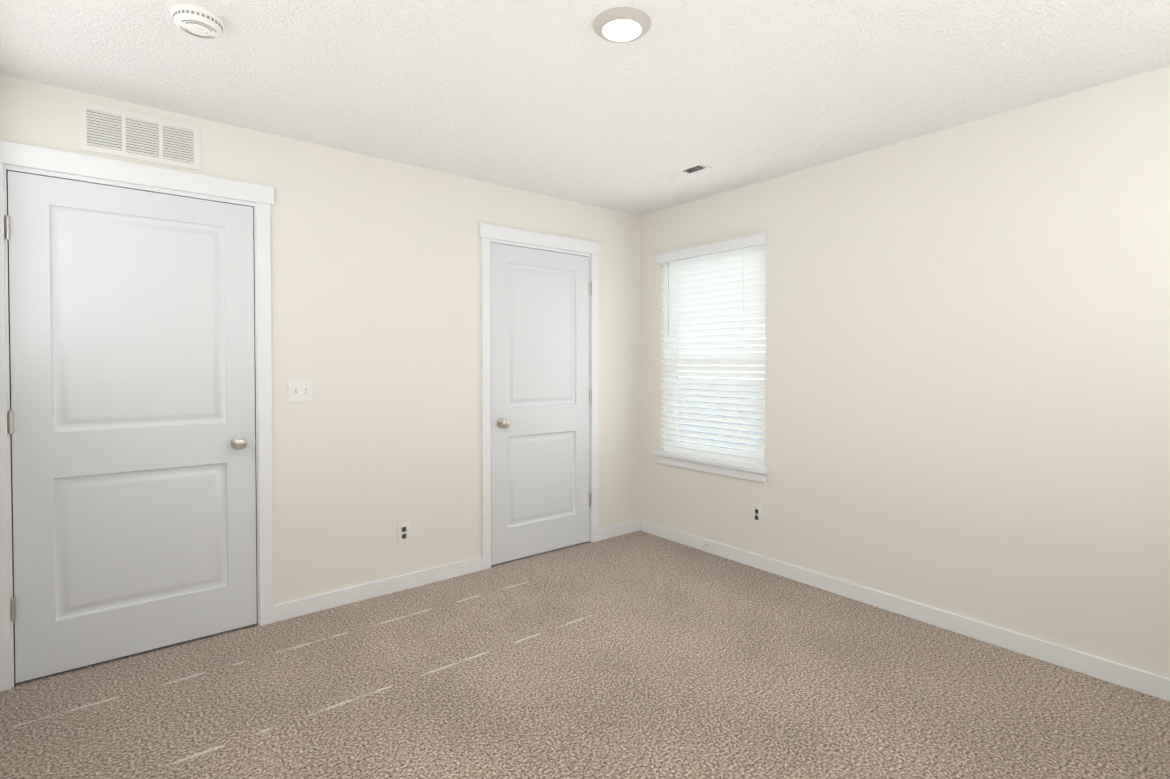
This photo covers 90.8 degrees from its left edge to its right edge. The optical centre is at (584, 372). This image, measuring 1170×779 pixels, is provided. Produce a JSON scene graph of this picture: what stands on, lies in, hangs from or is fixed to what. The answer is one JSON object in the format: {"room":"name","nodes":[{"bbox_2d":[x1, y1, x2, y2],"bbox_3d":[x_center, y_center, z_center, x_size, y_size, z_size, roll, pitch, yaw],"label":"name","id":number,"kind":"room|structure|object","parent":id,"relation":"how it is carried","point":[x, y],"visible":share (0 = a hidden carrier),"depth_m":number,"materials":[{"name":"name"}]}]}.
{"room":"empty bedroom","nodes":[
{"label":"empty bedroom","id":0,"kind":"room"},
{"bbox_2d":[0,74,640,604],"bbox_3d":[-0.990,0.026,3.398,3.840,2.420,0.140,-1,1,-39],"label":"wall","id":1,"kind":"structure","parent":0,"point":[376,300],"depth_m":3.19,"materials":[{"name":"white paint"}]},
{"bbox_2d":[5,170,257,682],"bbox_3d":[-1.935,0.218,2.537,0.860,2.040,0.101,-1,1,-39],"label":"entry door","id":2,"kind":"structure","parent":1,"relation":"in","point":[132,421],"depth_m":2.51,"materials":[{"name":"white paint"}]},
{"bbox_2d":[0,140,273,691],"bbox_3d":[-1.972,0.171,2.587,1.022,2.157,0.141,-1,1,-39],"label":"door frame","id":3,"kind":"structure","parent":1,"relation":"attached to","point":[60,161],"depth_m":2.55,"materials":[{"name":"white paint"}]},
{"bbox_2d":[79,101,199,169],"bbox_3d":[-1.940,-1.030,2.528,0.420,0.200,0.008,-1,1,-39],"label":"air vent","id":4,"kind":"object","parent":1,"relation":"in","point":[116,132],"visible":1,"depth_m":2.52,"materials":[{"name":"white metal"}]},
{"bbox_2d":[288,379,312,402],"bbox_3d":[-1.445,0.094,2.933,0.116,0.116,0.019,-1,1,-39],"label":"switch plate","id":5,"kind":"object","parent":1,"relation":"attached to","point":[300,390],"visible":1,"depth_m":2.94,"materials":[{"name":"white plastic"}]},
{"bbox_2d":[274,556,482,621],"bbox_3d":[-1.096,1.197,3.233,1.165,0.085,0.013,-1,1,-39],"label":"baseboard","id":6,"kind":"structure","parent":1,"relation":"attached to","point":[303,606],"depth_m":3.17,"materials":[{"name":"white paint"}]},
{"bbox_2d":[398,521,409,543],"bbox_3d":[-1.031,0.913,3.284,0.070,0.115,0.008,-1,1,-39],"label":"outlet","id":7,"kind":"object","parent":1,"relation":"attached to","point":[403,532],"visible":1,"depth_m":3.28,"materials":[{"name":"white plastic"}]},
{"bbox_2d":[478,222,600,569],"bbox_3d":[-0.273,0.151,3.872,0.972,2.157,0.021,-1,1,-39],"label":"door frame","id":8,"kind":"structure","parent":1,"relation":"attached to","point":[487,232],"depth_m":3.62,"materials":[{"name":"white paint"}]},
{"bbox_2d":[490,242,590,564],"bbox_3d":[-0.268,0.197,3.871,0.810,2.040,0.101,-1,1,-39],"label":"closet door","id":9,"kind":"structure","parent":1,"relation":"in","point":[540,401],"depth_m":3.86,"materials":[{"name":"white paint"}]},
{"bbox_2d":[598,519,641,540],"bbox_3d":[0.254,1.180,4.313,0.415,0.085,0.015,-1,1,-39],"label":"baseboard","id":10,"kind":"structure","parent":1,"relation":"attached to","point":[636,525],"depth_m":4.31,"materials":[{"name":"white paint"}]},
{"bbox_2d":[0,531,1169,778],"bbox_3d":[0.157,1.309,1.922,4.120,0.100,4.070,-1,1,-39],"label":"floor","id":11,"kind":"structure","parent":0,"point":[638,655],"depth_m":2.24,"materials":[{"name":"carpet"}]},
{"bbox_2d":[0,0,1169,215],"bbox_3d":[0.157,-1.210,1.883,4.120,0.100,4.070,-1,1,-39],"label":"ceiling","id":12,"kind":"structure","parent":0,"point":[558,98],"depth_m":2.24,"materials":[{"name":"white paint"}]},
{"bbox_2d":[171,4,224,38],"bbox_3d":[-1.267,-1.140,1.889,0.148,0.040,0.148,-1,1,-39],"label":"smoke detector","id":13,"kind":"object","parent":12,"relation":"attached to","point":[197,21],"visible":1,"depth_m":1.86,"materials":[{"name":"white plastic"}]},
{"bbox_2d":[593,7,650,42],"bbox_3d":[0.123,-1.149,1.926,0.193,0.023,0.193,-1,1,-39],"label":"recessed light","id":14,"kind":"object","parent":12,"relation":"in","point":[622,24],"visible":1,"depth_m":1.89,"materials":[{"name":"grey plastic"}]},
{"bbox_2d":[660,163,711,180],"bbox_3d":[0.592,-1.178,3.404,0.112,0.013,0.305,-1,1,-39],"label":"ceiling vent","id":15,"kind":"object","parent":12,"relation":"in","point":[687,171],"visible":1,"depth_m":3.40,"materials":[{"name":"white metal"}]},
{"bbox_2d":[640,65,1169,678],"bbox_3d":[1.637,0.032,3.062,0.160,2.420,3.670,-1,1,-39],"label":"wall","id":16,"kind":"structure","parent":0,"point":[968,369],"depth_m":2.70,"materials":[{"name":"white paint"}]},
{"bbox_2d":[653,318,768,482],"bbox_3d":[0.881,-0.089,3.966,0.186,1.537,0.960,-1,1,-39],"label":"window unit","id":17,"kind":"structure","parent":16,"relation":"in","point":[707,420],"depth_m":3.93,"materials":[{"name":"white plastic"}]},
{"bbox_2d":[656,233,766,468],"bbox_3d":[0.845,-0.125,3.931,0.089,1.469,0.917,-1,1,-39],"label":"window blind","id":18,"kind":"object","parent":17,"relation":"attached to","point":[706,283],"visible":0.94,"depth_m":3.90,"materials":[{"name":"white paint"}]},
{"bbox_2d":[752,504,761,524],"bbox_3d":[1.083,0.895,3.632,0.008,0.115,0.070,-1,1,-39],"label":"outlet","id":19,"kind":"object","parent":16,"relation":"attached to","point":[757,514],"visible":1,"depth_m":3.63,"materials":[{"name":"white plastic"}]},
{"bbox_2d":[642,520,1169,701],"bbox_3d":[1.522,1.199,3.084,0.015,0.085,3.520,-1,1,-39],"label":"baseboard","id":20,"kind":"structure","parent":16,"relation":"attached to","point":[1145,682],"depth_m":2.78,"materials":[{"name":"white paint"}]},
{"label":"outside","id":21,"kind":"structure","parent":0,"visible":0},
{"bbox_2d":[678,383,763,453],"bbox_3d":[23.841,4.180,23.267,180.000,0.100,180.000,-1,1,-39],"label":"ground","id":22,"kind":"structure","parent":21,"point":[721,416],"depth_m":46.16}
]}

